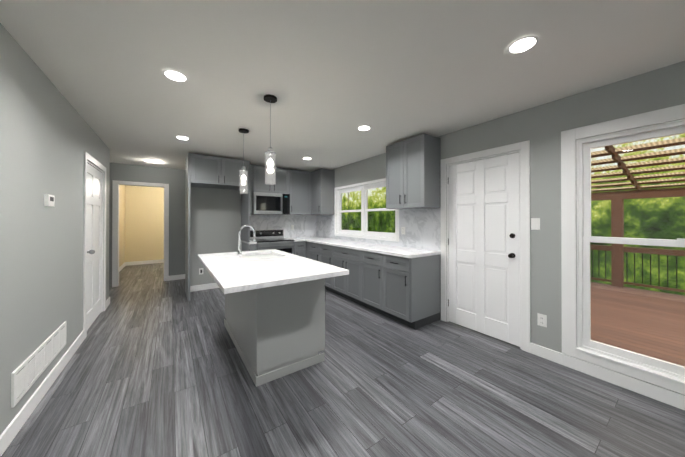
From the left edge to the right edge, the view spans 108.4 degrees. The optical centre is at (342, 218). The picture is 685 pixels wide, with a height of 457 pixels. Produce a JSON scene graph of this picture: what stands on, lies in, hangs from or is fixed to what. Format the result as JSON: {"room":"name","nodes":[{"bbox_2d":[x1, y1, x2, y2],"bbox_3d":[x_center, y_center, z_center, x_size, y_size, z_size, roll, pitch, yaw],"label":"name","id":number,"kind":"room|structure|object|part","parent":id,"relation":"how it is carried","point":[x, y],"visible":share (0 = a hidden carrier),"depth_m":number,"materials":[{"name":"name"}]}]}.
{"room":"kitchen","nodes":[
{"label":"kitchen","id":0,"kind":"room"},
{"bbox_2d":[0,23,109,434],"bbox_3d":[-2.058,0.116,1.182,0.425,2.470,9.220,0,0,-35],"label":"wall","id":1,"kind":"structure","parent":0,"point":[49,136],"depth_m":1.80,"materials":[{"name":"grey paint"}]},
{"bbox_2d":[11,321,66,407],"bbox_3d":[-2.295,1.059,1.903,0.012,0.210,0.940,0,0,-35],"label":"air vent","id":2,"kind":"object","parent":1,"relation":"in","point":[29,371],"visible":1,"depth_m":1.78,"materials":[{"name":"white plastic"}]},
{"bbox_2d":[0,330,84,456],"bbox_3d":[-1.113,1.295,0.208,0.014,0.105,6.250,0,0,-35],"label":"baseboard","id":3,"kind":"structure","parent":1,"relation":"attached to","point":[16,424],"depth_m":1.76,"materials":[{"name":"white wood"}]},
{"bbox_2d":[44,194,54,206],"bbox_3d":[-2.327,-0.141,1.964,0.024,0.090,0.120,0,0,-35],"label":"thermostat","id":4,"kind":"object","parent":1,"relation":"attached to","point":[49,200],"visible":1,"depth_m":1.93,"materials":[{"name":"white plastic"}]},
{"bbox_2d":[83,151,105,337],"bbox_3d":[-3.276,0.304,3.184,0.167,2.110,1.100,0,0,-35],"label":"door frame","id":5,"kind":"structure","parent":1,"relation":"attached to","point":[91,159],"depth_m":2.82,"materials":[{"name":"white wood"}]},
{"bbox_2d":[87,163,101,329],"bbox_3d":[-3.216,0.344,3.226,0.120,2.006,0.916,0,0,-35],"label":"door","id":6,"kind":"structure","parent":1,"relation":"in","point":[94,242],"depth_m":3.23,"materials":[{"name":"white wood"}]},
{"bbox_2d":[106,297,109,307],"bbox_3d":[-3.631,1.309,3.817,0.014,0.105,0.349,0,0,-35],"label":"baseboard","id":7,"kind":"structure","parent":1,"relation":"attached to","point":[108,300],"depth_m":3.82,"materials":[{"name":"white wood"}]},
{"bbox_2d":[119,185,125,266],"bbox_3d":[-5.579,0.135,5.993,0.155,2.470,2.700,0,0,-35],"label":"wall","id":8,"kind":"structure","parent":0,"point":[122,188],"depth_m":6.79,"materials":[{"name":"paint"}]},
{"bbox_2d":[119,262,125,271],"bbox_3d":[-5.524,1.318,6.050,0.015,0.105,2.719,0,0,-35],"label":"baseboard","id":9,"kind":"structure","parent":8,"relation":"attached to","point":[123,265],"depth_m":6.71,"materials":[{"name":"white wood"}]},
{"bbox_2d":[125,185,163,261],"bbox_3d":[-4.749,0.144,8.346,4.210,2.470,0.150,0,0,-35],"label":"wall","id":10,"kind":"structure","parent":0,"point":[141,223],"depth_m":7.42,"materials":[{"name":"paint"}]},
{"bbox_2d":[126,259,163,265],"bbox_3d":[-5.246,1.325,7.891,2.519,0.105,0.016,0,0,-35],"label":"baseboard","id":11,"kind":"structure","parent":10,"relation":"attached to","point":[161,260],"depth_m":7.42,"materials":[{"name":"white wood"}]},
{"bbox_2d":[109,163,185,286],"bbox_3d":[-3.048,0.136,6.039,4.060,2.470,0.120,0,0,-35],"label":"wall","id":12,"kind":"structure","parent":0,"point":[175,179],"depth_m":5.45,"materials":[{"name":"grey paint"}]},
{"bbox_2d":[112,180,168,286],"bbox_3d":[-4.221,0.307,5.208,0.915,2.120,0.137,0,0,-35],"label":"trim","id":13,"kind":"structure","parent":12,"relation":"attached to","point":[115,233],"depth_m":4.97,"materials":[{"name":"white wood"}]},
{"bbox_2d":[169,274,184,280],"bbox_3d":[-3.239,1.317,5.819,1.400,0.105,0.014,0,0,-35],"label":"baseboard","id":14,"kind":"structure","parent":12,"relation":"attached to","point":[174,277],"depth_m":5.50,"materials":[{"name":"white wood"}]},
{"bbox_2d":[185,158,241,291],"bbox_3d":[-1.796,0.133,5.389,2.750,2.470,0.120,0,0,-35],"label":"wall","id":15,"kind":"structure","parent":0,"point":[215,220],"depth_m":4.79,"materials":[{"name":"grey paint"}]},
{"bbox_2d":[190,283,218,291],"bbox_3d":[-2.474,1.313,4.827,0.900,0.105,0.014,0,0,-35],"label":"baseboard","id":16,"kind":"structure","parent":15,"relation":"attached to","point":[212,285],"depth_m":4.70,"materials":[{"name":"white wood"}]},
{"bbox_2d":[191,154,250,189],"bbox_3d":[-2.300,-0.828,4.585,0.922,0.485,0.619,0,0,-35],"label":"upper cabinet","id":17,"kind":"object","parent":15,"relation":"attached to","point":[206,171],"depth_m":4.31,"materials":[{"name":"grey wood"}]},
{"bbox_2d":[247,164,286,193],"bbox_3d":[-1.564,-0.796,5.263,0.760,0.545,0.349,0,0,-35],"label":"upper cabinet","id":18,"kind":"object","parent":15,"relation":"attached to","point":[258,184],"depth_m":5.08,"materials":[{"name":"grey wood"}]},
{"bbox_2d":[251,192,289,214],"bbox_3d":[-1.538,-0.299,5.222,0.756,0.441,0.426,0,0,-35],"label":"microwave","id":19,"kind":"object","parent":18,"relation":"attached to","point":[271,203],"visible":0.92,"depth_m":5.06,"materials":[{"name":"silver metal"}]},
{"bbox_2d":[250,214,316,237],"bbox_3d":[-1.363,0.186,5.607,1.740,0.532,0.010,0,0,-35],"label":"backsplash","id":20,"kind":"structure","parent":15,"relation":"attached to","point":[304,225],"depth_m":5.70,"materials":[{"name":"stone"}]},
{"bbox_2d":[287,169,310,213],"bbox_3d":[-1.049,-0.574,5.614,0.602,0.985,0.363,0,0,-35],"label":"upper cabinet","id":21,"kind":"object","parent":15,"relation":"attached to","point":[298,181],"depth_m":5.48,"materials":[{"name":"grey wood"}]},
{"bbox_2d":[0,0,684,171],"bbox_3d":[-1.268,-1.159,3.494,4.360,0.100,12.100,0,0,-35],"label":"ceiling","id":22,"kind":"structure","parent":0,"point":[332,76],"depth_m":1.78,"materials":[{"name":"white paint"}]},
{"bbox_2d":[162,70,187,81],"bbox_3d":[-1.305,-1.111,1.932,0.170,0.003,0.170,0,0,-35],"label":"recessed light","id":23,"kind":"object","parent":22,"relation":"in","point":[174,75],"visible":1,"depth_m":1.92,"materials":[{"name":"white plastic"}]},
{"bbox_2d":[175,136,189,139],"bbox_3d":[-2.201,-1.105,3.403,0.170,0.003,0.170,0,0,-35],"label":"recessed light","id":24,"kind":"object","parent":22,"relation":"in","point":[182,137],"visible":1,"depth_m":3.38,"materials":[{"name":"white plastic"}]},
{"bbox_2d":[239,128,248,193],"bbox_3d":[-1.243,-0.711,3.107,0.120,0.799,0.120,0,0,-35],"label":"pendant light","id":25,"kind":"object","parent":22,"relation":"hanging from","point":[243,170],"visible":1,"depth_m":3.10,"materials":[{"name":"clear glass"}]},
{"bbox_2d":[264,94,276,184],"bbox_3d":[-0.665,-0.714,2.279,0.120,0.799,0.120,0,0,-35],"label":"pendant light","id":26,"kind":"object","parent":22,"relation":"hanging from","point":[270,99],"visible":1,"depth_m":2.27,"materials":[{"name":"clear glass"}]},
{"bbox_2d":[357,126,370,130],"bbox_3d":[0.267,-1.107,3.041,0.170,0.003,0.170,0,0,-35],"label":"recessed light","id":27,"kind":"object","parent":22,"relation":"in","point":[363,128],"visible":1,"depth_m":3.04,"materials":[{"name":"white plastic"}]},
{"bbox_2d":[507,36,538,53],"bbox_3d":[1.158,-1.113,1.590,0.170,0.003,0.170,0,0,-35],"label":"recessed light","id":28,"kind":"object","parent":22,"relation":"in","point":[523,44],"visible":1,"depth_m":1.58,"materials":[{"name":"white plastic"}]},
{"bbox_2d":[1,263,684,456],"bbox_3d":[-1.268,1.390,3.484,4.360,0.060,12.100,0,0,-35],"label":"floor","id":29,"kind":"structure","parent":0,"point":[155,366],"depth_m":1.86,"materials":[{"name":"grey wood"}]},
{"bbox_2d":[250,229,294,253],"bbox_3d":[-1.463,0.807,5.110,0.756,1.120,0.686,0,0,-35],"label":"range","id":30,"kind":"object","parent":29,"relation":"on","point":[271,239],"visible":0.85,"depth_m":5.05,"materials":[{"name":"silver metal"}]},
{"bbox_2d":[224,277,328,386],"bbox_3d":[-0.823,0.919,2.767,0.685,0.878,1.428,0,0,-35],"label":"kitchen island","id":31,"kind":"object","parent":29,"relation":"on","point":[274,321],"depth_m":2.18,"materials":[{"name":"grey wood"}]},
{"bbox_2d":[198,249,348,292],"bbox_3d":[-0.856,0.459,2.556,0.971,0.037,1.800,0,0,-35],"label":"island countertop","id":32,"kind":"structure","parent":31,"relation":"on","point":[232,273],"depth_m":2.12,"materials":[{"name":"white stone"}]},
{"bbox_2d":[237,225,255,256],"bbox_3d":[-1.105,0.257,2.869,0.213,0.367,0.117,0,0,-35],"label":"faucet","id":33,"kind":"object","parent":32,"relation":"on","point":[239,252],"visible":1,"depth_m":2.85,"materials":[{"name":"silver metal"}]},
{"bbox_2d":[246,253,277,256],"bbox_3d":[-0.959,0.576,3.008,0.392,0.217,0.552,0,0,-35],"label":"sink","id":34,"kind":"object","parent":32,"relation":"in","point":[247,254],"depth_m":3.19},
{"bbox_2d":[294,241,301,256],"bbox_3d":[-1.062,0.930,5.442,0.270,0.878,0.619,0,0,-35],"label":"base cabinet","id":35,"kind":"object","parent":29,"relation":"on","point":[297,244],"depth_m":5.17,"materials":[{"name":"grey wood"}]},
{"bbox_2d":[287,237,301,240],"bbox_3d":[-1.072,0.471,5.431,0.242,0.036,0.630,0,0,-35],"label":"countertop","id":36,"kind":"structure","parent":35,"relation":"on","point":[299,238],"depth_m":5.53,"materials":[{"name":"white stone"}]},
{"bbox_2d":[310,241,317,260],"bbox_3d":[-0.302,0.928,5.100,0.619,0.878,0.515,0,0,-35],"label":"base cabinet","id":37,"kind":"object","parent":29,"relation":"on","point":[313,244],"depth_m":4.94,"materials":[{"name":"grey wood"}]},
{"bbox_2d":[318,245,329,290],"bbox_3d":[-0.056,0.927,4.747,0.619,0.878,0.574,0,0,-35],"label":"base cabinet","id":38,"kind":"object","parent":29,"relation":"on","point":[323,250],"depth_m":4.59,"materials":[{"name":"grey wood"}]},
{"bbox_2d":[330,245,357,303],"bbox_3d":[0.305,0.925,4.230,0.619,0.878,0.914,0,0,-35],"label":"base cabinet","id":39,"kind":"object","parent":29,"relation":"on","point":[346,286],"depth_m":4.06,"materials":[{"name":"grey wood"}]},
{"bbox_2d":[358,249,377,312],"bbox_3d":[0.665,0.923,3.713,0.619,0.878,0.574,0,0,-35],"label":"base cabinet","id":40,"kind":"object","parent":29,"relation":"on","point":[367,261],"depth_m":3.61,"materials":[{"name":"grey wood"}]},
{"bbox_2d":[378,253,440,328],"bbox_3d":[0.915,0.921,3.355,0.619,0.878,0.527,0,0,-35],"label":"base cabinet","id":41,"kind":"object","parent":29,"relation":"on","point":[399,284],"depth_m":3.15,"materials":[{"name":"grey wood"}]},
{"bbox_2d":[302,237,437,256],"bbox_3d":[0.088,0.467,4.534,0.631,0.036,3.428,0,0,-35],"label":"countertop","id":42,"kind":"structure","parent":41,"relation":"on","point":[398,251],"depth_m":3.77,"materials":[{"name":"white stone"}]},
{"bbox_2d":[332,61,684,394],"bbox_3d":[0.458,0.130,4.694,0.150,2.470,12.100,0,0,-35],"label":"wall","id":43,"kind":"structure","parent":0,"point":[541,127],"depth_m":2.38,"materials":[{"name":"grey paint"}]},
{"bbox_2d":[311,168,334,213],"bbox_3d":[-0.476,-0.574,5.555,0.392,0.985,0.498,0,0,-35],"label":"upper cabinet","id":44,"kind":"object","parent":43,"relation":"attached to","point":[322,180],"depth_m":5.39,"materials":[{"name":"grey wood"}]},
{"bbox_2d":[334,178,398,241],"bbox_3d":[0.404,-0.150,4.712,0.140,1.050,1.870,0,0,-35],"label":"kitchen window","id":45,"kind":"structure","parent":43,"relation":"in","point":[364,205],"depth_m":4.68,"materials":[{"name":"white"}]},
{"bbox_2d":[317,208,440,250],"bbox_3d":[0.339,0.157,4.718,0.009,0.582,3.416,0,0,-35],"label":"backsplash","id":46,"kind":"structure","parent":43,"relation":"attached to","point":[422,228],"depth_m":3.68,"materials":[{"name":"stone"}]},
{"bbox_2d":[386,134,440,208],"bbox_3d":[0.983,-0.608,3.502,0.349,0.935,0.680,0,0,-35],"label":"upper cabinet","id":47,"kind":"object","parent":43,"relation":"attached to","point":[413,181],"depth_m":3.29,"materials":[{"name":"grey wood"}]},
{"bbox_2d":[448,152,519,346],"bbox_3d":[1.609,0.328,2.907,0.118,2.036,0.809,0,0,-35],"label":"exterior door","id":48,"kind":"structure","parent":43,"relation":"in","point":[484,246],"depth_m":2.87,"materials":[{"name":"white wood"}]},
{"bbox_3d":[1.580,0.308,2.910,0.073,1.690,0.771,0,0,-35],"label":"handle","id":49,"kind":"part","parent":48,"relation":"part of","materials":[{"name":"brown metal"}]},
{"bbox_2d":[440,140,529,352],"bbox_3d":[1.666,0.286,2.945,0.167,2.145,1.000,0,0,-35],"label":"door frame","id":50,"kind":"structure","parent":43,"relation":"attached to","point":[523,148],"depth_m":2.57,"materials":[{"name":"white wood"}]},
{"bbox_2d":[531,218,539,229],"bbox_3d":[1.919,0.056,2.458,0.010,0.116,0.072,0,0,-35],"label":"light switch","id":51,"kind":"object","parent":43,"relation":"attached to","point":[535,223],"visible":1,"depth_m":2.46,"materials":[{"name":"white plastic"}]},
{"bbox_2d":[537,313,546,327],"bbox_3d":[1.948,0.996,2.413,0.010,0.116,0.072,0,0,-35],"label":"outlet","id":52,"kind":"object","parent":43,"relation":"attached to","point":[541,319],"visible":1,"depth_m":2.41,"materials":[{"name":"white plastic"}]},
{"bbox_2d":[530,343,684,409],"bbox_3d":[2.829,1.299,1.146,0.014,0.105,3.275,0,0,-35],"label":"baseboard","id":53,"kind":"structure","parent":43,"relation":"attached to","point":[641,387],"depth_m":2.01,"materials":[{"name":"white wood"}]},
{"bbox_2d":[561,104,684,394],"bbox_3d":[2.453,0.218,1.775,0.138,2.048,1.330,0,0,-35],"label":"window","id":54,"kind":"structure","parent":43,"relation":"in","point":[584,148],"depth_m":2.12,"materials":[{"name":"white"}]},
{"label":"outside","id":55,"kind":"structure","parent":0,"visible":0},
{"bbox_2d":[342,134,684,295],"bbox_3d":[6.582,-5.838,16.674,0.100,17.500,70.000,0,0,-35],"label":"trees","id":56,"kind":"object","parent":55,"point":[635,205],"depth_m":9.61,"materials":[{"name":"green plant"}]},
{"bbox_2d":[590,133,684,365],"bbox_3d":[5.516,0.139,2.858,6.035,3.039,7.000,0,0,-35],"label":"deck","id":57,"kind":"object","parent":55,"point":[615,309],"depth_m":4.52,"materials":[{"name":"brown wood"}]}
]}

